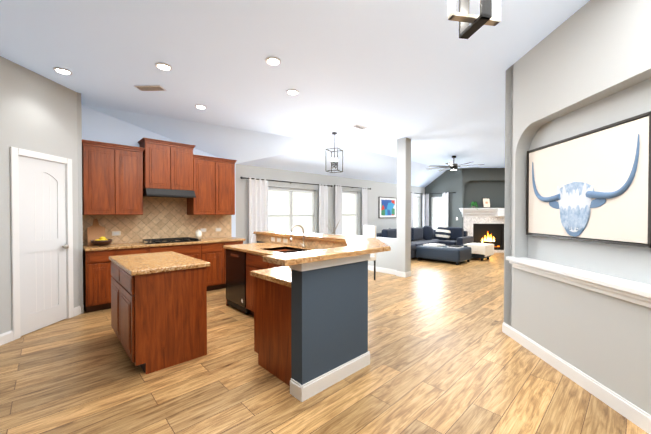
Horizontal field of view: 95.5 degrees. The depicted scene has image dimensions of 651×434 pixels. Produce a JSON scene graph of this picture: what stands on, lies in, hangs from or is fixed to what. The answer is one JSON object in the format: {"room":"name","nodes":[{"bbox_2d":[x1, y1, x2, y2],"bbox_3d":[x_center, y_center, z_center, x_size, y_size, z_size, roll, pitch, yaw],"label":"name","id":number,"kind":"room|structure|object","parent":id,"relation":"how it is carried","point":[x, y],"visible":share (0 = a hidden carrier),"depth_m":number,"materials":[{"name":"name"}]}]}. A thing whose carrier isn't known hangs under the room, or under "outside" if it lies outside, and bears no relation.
{"room":"open-plan kitchen","nodes":[
{"label":"open-plan kitchen","id":0,"kind":"room"},
{"bbox_2d":[0,56,78,333],"bbox_3d":[-3.502,-0.175,2.615,0.120,3.050,3.030,0,1,2],"label":"wall","id":1,"kind":"structure","parent":0,"point":[38,112],"depth_m":3.40,"materials":[{"name":"grey paint"}]},
{"bbox_2d":[6,147,20,342],"bbox_3d":[-3.457,0.284,3.277,0.098,2.115,0.151,-1,1,-43],"label":"trim","id":2,"kind":"structure","parent":1,"relation":"attached to","point":[14,333],"depth_m":3.25,"materials":[{"name":"white wood"}]},
{"bbox_2d":[18,156,68,335],"bbox_3d":[-3.433,0.316,3.604,0.476,2.027,0.448,-1,1,-43],"label":"pantry door","id":3,"kind":"structure","parent":1,"relation":"in","point":[43,246],"depth_m":3.57,"materials":[{"name":"white wood"}]},
{"bbox_2d":[87,219,105,244],"bbox_3d":[-3.505,0.215,4.522,0.220,0.400,0.218,-1,1,-43],"label":"cutting board","id":4,"kind":"object","parent":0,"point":[95,232],"depth_m":4.50,"materials":[{"name":"brown wood"}]},
{"bbox_2d":[90,239,113,244],"bbox_3d":[-3.365,0.374,4.449,0.264,0.083,0.264,-1,1,-43],"label":"fruit bowl","id":5,"kind":"object","parent":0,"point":[108,241],"depth_m":4.38,"materials":[{"name":"brown wood"}]},
{"bbox_2d":[81,105,424,243],"bbox_3d":[-0.445,-0.237,7.714,12.340,3.050,0.160,-1,1,-43],"label":"wall","id":6,"kind":"structure","parent":0,"point":[97,126],"depth_m":6.83,"materials":[{"name":"grey paint"}]},
{"bbox_2d":[82,141,117,214],"bbox_3d":[-3.457,-0.573,4.495,0.375,1.060,0.345,-1,1,-43],"label":"upper cabinet","id":7,"kind":"object","parent":6,"relation":"attached to","point":[99,159],"depth_m":4.37,"materials":[{"name":"brown wood"}]},
{"bbox_2d":[118,145,145,214],"bbox_3d":[-3.185,-0.576,4.753,0.375,1.060,0.345,-1,1,-43],"label":"upper cabinet","id":8,"kind":"object","parent":6,"relation":"attached to","point":[118,179],"depth_m":4.63,"materials":[{"name":"brown wood"}]},
{"bbox_2d":[138,137,173,192],"bbox_3d":[-2.884,-0.872,5.006,0.375,0.785,0.385,-1,1,-43],"label":"upper cabinet","id":9,"kind":"object","parent":6,"relation":"attached to","point":[155,154],"depth_m":4.85,"materials":[{"name":"brown wood"}]},
{"bbox_2d":[82,196,230,244],"bbox_3d":[-2.846,0.012,5.329,2.430,0.790,0.008,-1,1,-43],"label":"backsplash","id":10,"kind":"structure","parent":6,"relation":"attached to","point":[164,217],"depth_m":5.24,"materials":[{"name":"tile"}]},
{"bbox_2d":[170,142,193,192],"bbox_3d":[-2.612,-0.875,5.264,0.375,0.785,0.385,-1,1,-43],"label":"upper cabinet","id":11,"kind":"object","parent":6,"relation":"attached to","point":[181,156],"depth_m":5.12,"materials":[{"name":"brown wood"}]},
{"bbox_2d":[143,188,195,197],"bbox_3d":[-2.710,-0.407,5.101,0.750,0.143,0.495,-1,1,-43],"label":"hood","id":12,"kind":"object","parent":11,"relation":"attached to","point":[147,192],"depth_m":4.96,"materials":[{"name":"black"}]},
{"bbox_2d":[186,155,217,214],"bbox_3d":[-2.337,-0.586,5.555,0.400,1.060,0.345,-1,1,-43],"label":"upper cabinet","id":13,"kind":"object","parent":6,"relation":"attached to","point":[204,199],"depth_m":5.44,"materials":[{"name":"brown wood"}]},
{"bbox_2d":[218,158,235,214],"bbox_3d":[-2.046,-0.589,5.830,0.400,1.060,0.345,-1,1,-43],"label":"upper cabinet","id":14,"kind":"object","parent":6,"relation":"attached to","point":[226,169],"depth_m":5.72,"materials":[{"name":"brown wood"}]},
{"bbox_2d":[268,188,313,232],"bbox_3d":[-0.831,-0.050,7.323,1.414,1.265,0.050,-1,1,-43],"label":"window","id":15,"kind":"structure","parent":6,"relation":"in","point":[284,190],"depth_m":7.34,"materials":[{"name":"white glass"}]},
{"bbox_2d":[240,177,455,243],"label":"curtain","id":16,"kind":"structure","parent":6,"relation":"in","point":[277,209],"depth_m":7.75,"materials":[{"name":"white fabric"}]},
{"bbox_2d":[342,192,357,234],"bbox_3d":[0.684,-0.087,8.756,0.764,1.305,0.050,-1,1,-43],"label":"blind","id":17,"kind":"object","parent":16,"relation":"attached to","point":[352,223],"depth_m":8.80,"materials":[{"name":"white fabric"}]},
{"bbox_2d":[414,198,418,226],"bbox_3d":[3.433,-0.118,11.357,0.514,1.305,0.050,-1,1,-43],"label":"blind","id":18,"kind":"object","parent":16,"relation":"attached to","point":[415,211],"depth_m":11.44,"materials":[{"name":"white fabric"}]},
{"bbox_2d":[432,198,441,229],"bbox_3d":[4.327,-0.119,11.445,0.050,1.305,0.414,-1,1,-43],"label":"blind","id":19,"kind":"object","parent":16,"relation":"attached to","point":[439,206],"depth_m":11.46,"materials":[{"name":"white fabric"}]},
{"bbox_2d":[378,197,395,217],"bbox_3d":[2.107,-0.342,9.992,1.000,0.705,0.033,-1,1,-43],"label":"picture","id":20,"kind":"object","parent":6,"relation":"attached to","point":[387,207],"visible":1,"depth_m":9.95,"materials":[{"name":"multicoloured paper"}]},
{"bbox_2d":[77,65,512,325],"bbox_3d":[2.211,-0.185,3.429,18.986,3.050,9.714,-1,1,-43],"label":"wall","id":21,"kind":"structure","parent":0,"point":[80,216],"depth_m":3.44,"materials":[{"name":"grey paint"}]},
{"bbox_2d":[0,332,5,345],"bbox_3d":[-3.469,1.297,2.217,1.350,0.115,1.415,-1,1,-43],"label":"trim","id":22,"kind":"structure","parent":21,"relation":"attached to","point":[2,336],"depth_m":3.13,"materials":[{"name":"white wood"}]},
{"bbox_2d":[0,0,589,187],"bbox_3d":[4.539,-1.408,3.639,24.000,0.610,12.990,-1,1,-43],"label":"ceiling","id":23,"kind":"structure","parent":0,"point":[425,79],"depth_m":3.43,"materials":[{"name":"white paint"}]},
{"bbox_2d":[53,67,72,74],"bbox_3d":[-3.039,-1.703,3.425,0.165,0.013,0.184,-1,1,-43],"label":"recessed light","id":24,"kind":"object","parent":23,"relation":"in","point":[57,69],"depth_m":3.43,"materials":[{"name":"white plastic"}]},
{"bbox_2d":[134,85,165,90],"bbox_3d":[-2.299,-1.708,3.884,0.328,0.013,0.346,-1,1,-43],"label":"air vent","id":25,"kind":"object","parent":23,"relation":"in","point":[149,87],"depth_m":3.89,"materials":[{"name":"white metal"}]},
{"bbox_2d":[155,62,171,70],"bbox_3d":[-1.818,-1.701,3.318,0.169,0.013,0.187,-1,1,-43],"label":"recessed light","id":26,"kind":"object","parent":23,"relation":"in","point":[162,66],"depth_m":3.32,"materials":[{"name":"white"}]},
{"bbox_2d":[195,105,206,108],"bbox_3d":[-1.926,-1.716,4.562,0.161,0.013,0.183,-1,1,-43],"label":"recessed light","id":27,"kind":"object","parent":23,"relation":"in","point":[197,106],"depth_m":4.56,"materials":[{"name":"white"}]},
{"bbox_2d":[265,57,280,65],"bbox_3d":[-0.564,-1.700,3.199,0.176,0.013,0.176,-1,1,-43],"label":"recessed light","id":28,"kind":"object","parent":23,"relation":"in","point":[274,61],"depth_m":3.20,"materials":[{"name":"white plastic"}]},
{"bbox_2d":[286,89,298,94],"bbox_3d":[-0.446,-1.710,4.012,0.169,0.013,0.181,-1,1,-43],"label":"recessed light","id":29,"kind":"object","parent":23,"relation":"in","point":[292,91],"depth_m":4.02,"materials":[{"name":"white plastic"}]},
{"bbox_2d":[326,132,342,172],"bbox_3d":[0.182,-1.343,6.063,0.274,0.795,0.274,0,1,27],"label":"pendant light","id":30,"kind":"object","parent":23,"relation":"hanging from","point":[334,163],"visible":1,"depth_m":6.06,"materials":[{"name":"black metal"}]},
{"bbox_2d":[352,124,367,128],"bbox_3d":[0.647,-1.729,5.608,0.321,0.013,0.161,-1,1,-43],"label":"vent","id":31,"kind":"object","parent":23,"relation":"in","point":[356,126],"depth_m":5.60,"materials":[{"name":"white metal"}]},
{"bbox_2d":[426,156,482,170],"bbox_3d":[3.680,-1.568,8.475,1.553,0.404,1.553,-1,1,-43],"label":"ceiling fan","id":32,"kind":"object","parent":23,"relation":"hanging from","point":[453,166],"visible":1,"depth_m":8.42,"materials":[{"name":"black metal"}]},
{"bbox_2d":[448,0,500,38],"bbox_3d":[0.861,-1.391,1.707,0.284,0.594,0.206,-1,1,-43],"label":"pendant light","id":33,"kind":"object","parent":23,"relation":"hanging from","point":[464,17],"visible":1,"depth_m":1.71,"materials":[{"name":"brown metal"}]},
{"bbox_2d":[257,241,367,384],"bbox_3d":[-0.650,0.821,3.760,1.470,1.030,2.940,-1,1,-43],"label":"wall","id":34,"kind":"structure","parent":0,"point":[329,318],"depth_m":2.37,"materials":[{"name":"blue"}]},
{"bbox_2d":[256,234,346,248],"bbox_3d":[-0.721,0.396,3.778,1.280,0.180,2.810,-1,1,-43],"label":"wall tile","id":35,"kind":"structure","parent":34,"relation":"attached to","point":[317,244],"depth_m":4.24,"materials":[{"name":"beige tile"}]},
{"bbox_2d":[255,234,369,401],"bbox_3d":[-0.650,0.820,3.760,1.502,1.032,2.971,-1,1,-43],"label":"trim","id":36,"kind":"structure","parent":34,"relation":"attached to","point":[306,391],"depth_m":2.35,"materials":[{"name":"white wood"}]},
{"bbox_2d":[253,231,390,265],"bbox_3d":[-0.607,0.281,3.766,1.970,0.041,3.060,-1,1,-43],"label":"countertop","id":37,"kind":"structure","parent":34,"relation":"on","point":[356,245],"depth_m":2.63,"materials":[{"name":"stone"}]},
{"bbox_2d":[0,253,647,433],"bbox_3d":[4.192,1.333,4.039,24.000,0.001,14.000,-1,1,-43],"label":"floor","id":38,"kind":"structure","parent":0,"point":[448,355],"depth_m":2.43,"materials":[{"name":"brown wood"}]},
{"bbox_2d":[83,249,113,312],"bbox_3d":[-3.385,0.893,4.396,0.320,0.870,0.615,-1,1,-43],"label":"base cabinet","id":39,"kind":"object","parent":38,"relation":"on","point":[97,276],"depth_m":4.17,"materials":[{"name":"brown wood"}]},
{"bbox_2d":[83,237,245,252],"bbox_3d":[-2.628,0.430,5.097,2.410,0.040,0.628,-1,1,-43],"label":"countertop","id":40,"kind":"structure","parent":39,"relation":"on","point":[205,241],"depth_m":4.75,"materials":[{"name":"beige stone"}]},
{"bbox_2d":[142,237,201,244],"bbox_3d":[-2.664,0.386,5.098,0.850,0.047,0.460,-1,1,-43],"label":"cooktop","id":41,"kind":"object","parent":40,"relation":"in","point":[162,241],"depth_m":4.99,"materials":[{"name":"black metal"}]},
{"bbox_2d":[114,249,149,255],"bbox_3d":[-3.110,0.890,4.656,0.437,0.870,0.615,-1,1,-43],"label":"base cabinet","id":42,"kind":"object","parent":38,"relation":"on","point":[116,251],"depth_m":4.41,"materials":[{"name":"brown wood"}]},
{"bbox_2d":[109,251,209,373],"bbox_3d":[-1.782,0.889,3.116,0.660,0.910,1.220,-1,1,-43],"label":"kitchen island","id":43,"kind":"object","parent":38,"relation":"on","point":[158,310],"visible":1,"depth_m":2.70,"materials":[{"name":"brown wood"}]},
{"bbox_2d":[109,251,209,275],"bbox_3d":[-1.782,0.454,3.111,0.660,0.040,1.220,-1,1,-43],"label":"island countertop","id":44,"kind":"structure","parent":43,"relation":"on","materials":[{"name":"stone"}]},
{"bbox_2d":[150,245,201,259],"bbox_3d":[-2.663,0.885,5.078,0.793,0.870,0.615,-1,1,-43],"label":"base cabinet","id":45,"kind":"object","parent":38,"relation":"on","point":[195,251],"depth_m":4.95,"materials":[{"name":"brown wood"}]},
{"bbox_2d":[202,241,225,290],"bbox_3d":[-2.226,0.880,5.492,0.410,0.870,0.615,-1,1,-43],"label":"base cabinet","id":46,"kind":"object","parent":38,"relation":"on","point":[215,254],"depth_m":5.32,"materials":[{"name":"brown wood"}]},
{"bbox_2d":[225,248,242,311],"bbox_3d":[-1.027,0.893,4.473,0.755,0.870,0.627,-1,1,-43],"label":"base cabinet","id":47,"kind":"object","parent":38,"relation":"on","point":[234,260],"depth_m":4.22,"materials":[{"name":"metal"}]},
{"bbox_2d":[226,249,249,313],"bbox_3d":[-1.269,0.884,4.236,0.076,0.832,0.590,-1,1,-43],"label":"dishwasher","id":48,"kind":"object","parent":47,"relation":"in","point":[236,265],"depth_m":4.17,"materials":[{"name":"black metal"}]},
{"bbox_2d":[223,244,318,255],"bbox_3d":[-0.643,0.443,4.052,0.768,0.040,1.820,-1,1,-43],"label":"countertop","id":49,"kind":"structure","parent":47,"relation":"on","point":[255,249],"depth_m":4.19,"materials":[{"name":"beige stone"}]},
{"bbox_2d":[271,248,310,251],"bbox_3d":[-0.473,0.552,3.897,0.448,0.245,0.788,-1,1,-43],"label":"sink","id":50,"kind":"object","parent":49,"relation":"in","point":[272,249],"depth_m":4.06,"materials":[{"name":"metal"}]},
{"bbox_2d":[287,224,306,247],"bbox_3d":[-0.405,0.256,4.097,0.261,0.331,0.115,-1,1,-43],"label":"faucet","id":51,"kind":"object","parent":49,"relation":"on","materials":[{"name":"silver metal"}]},
{"bbox_2d":[226,241,242,244],"bbox_3d":[-1.930,0.877,5.772,0.405,0.870,0.615,-1,1,-43],"label":"base cabinet","id":52,"kind":"object","parent":38,"relation":"on","point":[227,242],"depth_m":5.54,"materials":[{"name":"brown wood"}]},
{"bbox_2d":[243,252,266,313],"bbox_3d":[-0.617,0.898,4.039,0.755,0.870,0.568,-1,1,-43],"label":"base cabinet","id":53,"kind":"object","parent":38,"relation":"on","point":[250,262],"depth_m":3.93,"materials":[{"name":"brown wood"}]},
{"bbox_2d":[251,276,290,385],"bbox_3d":[-0.262,0.943,2.743,0.555,0.810,0.647,-1,1,-43],"label":"base cabinet","id":54,"kind":"object","parent":38,"relation":"on","point":[258,288],"depth_m":2.54,"materials":[{"name":"brown wood"}]},
{"bbox_2d":[251,265,290,287],"bbox_3d":[-0.007,0.516,2.981,1.310,0.040,0.650,-1,1,-43],"label":"countertop","id":55,"kind":"structure","parent":54,"relation":"on","point":[276,275],"depth_m":2.61,"materials":[{"name":"beige stone"}]},
{"bbox_2d":[267,262,282,267],"bbox_3d":[-0.224,0.903,3.624,0.755,0.870,0.575,-1,1,-43],"label":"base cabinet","id":56,"kind":"object","parent":38,"relation":"on","point":[269,265],"depth_m":3.49,"materials":[{"name":"brown wood"}]},
{"bbox_2d":[364,225,375,279],"bbox_3d":[0.767,0.735,6.284,0.460,1.140,0.460,0,1,-22],"label":"chair","id":57,"kind":"object","parent":38,"relation":"on","point":[369,230],"visible":0.4,"depth_m":6.20,"materials":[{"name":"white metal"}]},
{"bbox_2d":[397,137,410,271],"bbox_3d":[1.745,-0.223,6.592,0.220,3.050,0.220,-1,1,-43],"label":"column","id":58,"kind":"structure","parent":38,"relation":"on","point":[403,204],"depth_m":6.51,"materials":[{"name":"grey paint"}]},
{"bbox_2d":[400,271,410,275],"bbox_3d":[1.114,1.234,7.449,0.016,0.115,2.340,-1,1,-43],"label":"baseboard","id":59,"kind":"structure","parent":58,"relation":"attached to","point":[408,273],"depth_m":6.50,"materials":[{"name":"white wood"}]},
{"bbox_2d":[376,226,473,257],"bbox_3d":[3.270,0.780,9.664,3.500,0.970,1.750,-1,1,-43],"label":"sofa","id":60,"kind":"object","parent":38,"relation":"on","point":[441,235],"visible":0.52,"depth_m":10.19,"materials":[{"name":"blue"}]},
{"bbox_2d":[416,243,471,264],"bbox_3d":[3.473,1.033,8.724,0.900,0.485,1.300,-1,1,-43],"label":"ottoman","id":61,"kind":"object","parent":38,"relation":"on","point":[457,254],"visible":1,"depth_m":8.38,"materials":[{"name":"fabric"}]},
{"bbox_2d":[461,243,493,260],"bbox_3d":[4.651,1.036,9.105,0.745,0.470,0.765,-1,1,-43],"label":"ottoman","id":62,"kind":"object","parent":38,"relation":"on","point":[482,250],"visible":0.77,"depth_m":8.79,"materials":[{"name":"white leather"}]},
{"bbox_2d":[334,234,396,269],"bbox_3d":[0.974,0.881,7.493,0.140,0.820,2.130,-1,1,-43],"label":"wall","id":63,"kind":"structure","parent":0,"point":[386,259],"depth_m":6.91,"materials":[{"name":"grey paint"}]},
{"bbox_2d":[368,265,399,275],"bbox_3d":[0.934,1.234,7.441,0.016,0.115,2.104,-1,1,-43],"label":"baseboard","id":64,"kind":"structure","parent":63,"relation":"attached to","point":[393,272],"depth_m":6.93,"materials":[{"name":"white"}]},
{"bbox_2d":[425,168,463,226],"bbox_3d":[4.505,-0.280,11.285,0.160,3.050,1.455,-1,1,-43],"label":"wall","id":65,"kind":"structure","parent":0,"point":[449,181],"depth_m":10.98,"materials":[{"name":"grey paint"}]},
{"bbox_2d":[462,168,504,227],"bbox_3d":[6.641,-0.275,10.887,3.399,3.050,0.450,0,1,2],"label":"wall","id":66,"kind":"structure","parent":0,"point":[478,184],"depth_m":10.92,"materials":[{"name":"grey paint"}]},
{"bbox_2d":[459,208,504,216],"bbox_3d":[5.876,-0.191,10.554,2.090,0.310,0.260,0,1,2],"label":"mantel","id":67,"kind":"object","parent":66,"relation":"attached to","point":[483,212],"depth_m":10.52,"materials":[{"name":"white wood"}]},
{"bbox_2d":[469,198,504,208],"bbox_3d":[5.867,-0.470,10.539,1.564,0.491,0.332,0,1,4],"label":"mantel decor","id":68,"kind":"object","parent":67,"relation":"on","point":[486,203],"visible":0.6,"depth_m":10.58,"materials":[{"name":"multicoloured"}]},
{"bbox_2d":[463,217,503,252],"bbox_3d":[5.879,0.602,10.675,1.770,1.300,0.034,0,1,2],"label":"fireplace surround","id":69,"kind":"object","parent":66,"relation":"attached to","point":[468,222],"visible":0.33,"depth_m":10.66,"materials":[{"name":"stone"}]},
{"bbox_2d":[473,224,503,249],"bbox_3d":[5.879,0.682,10.672,1.090,0.940,0.078,0,1,2],"label":"firebox","id":70,"kind":"object","parent":69,"relation":"in","point":[481,231],"visible":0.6,"depth_m":10.68,"materials":[{"name":"black"}]},
{"bbox_2d":[482,233,494,242],"bbox_3d":[5.866,0.683,10.655,0.475,0.420,0.001,0,1,2],"label":"flames","id":71,"kind":"object","parent":70,"relation":"in","point":[489,238],"visible":0.77,"depth_m":10.65},
{"bbox_2d":[502,0,650,433],"bbox_3d":[2.125,-0.149,0.444,0.370,3.050,6.020,0,1,2],"label":"wall","id":72,"kind":"structure","parent":0,"point":[580,315],"depth_m":2.38,"materials":[{"name":"grey paint"}]},
{"bbox_2d":[526,111,650,247],"bbox_3d":[2.171,-0.260,2.572,0.074,0.900,1.260,0,1,2],"label":"art","id":73,"kind":"object","parent":72,"relation":"attached to","point":[595,185],"visible":1,"depth_m":2.36,"materials":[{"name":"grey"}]}
]}

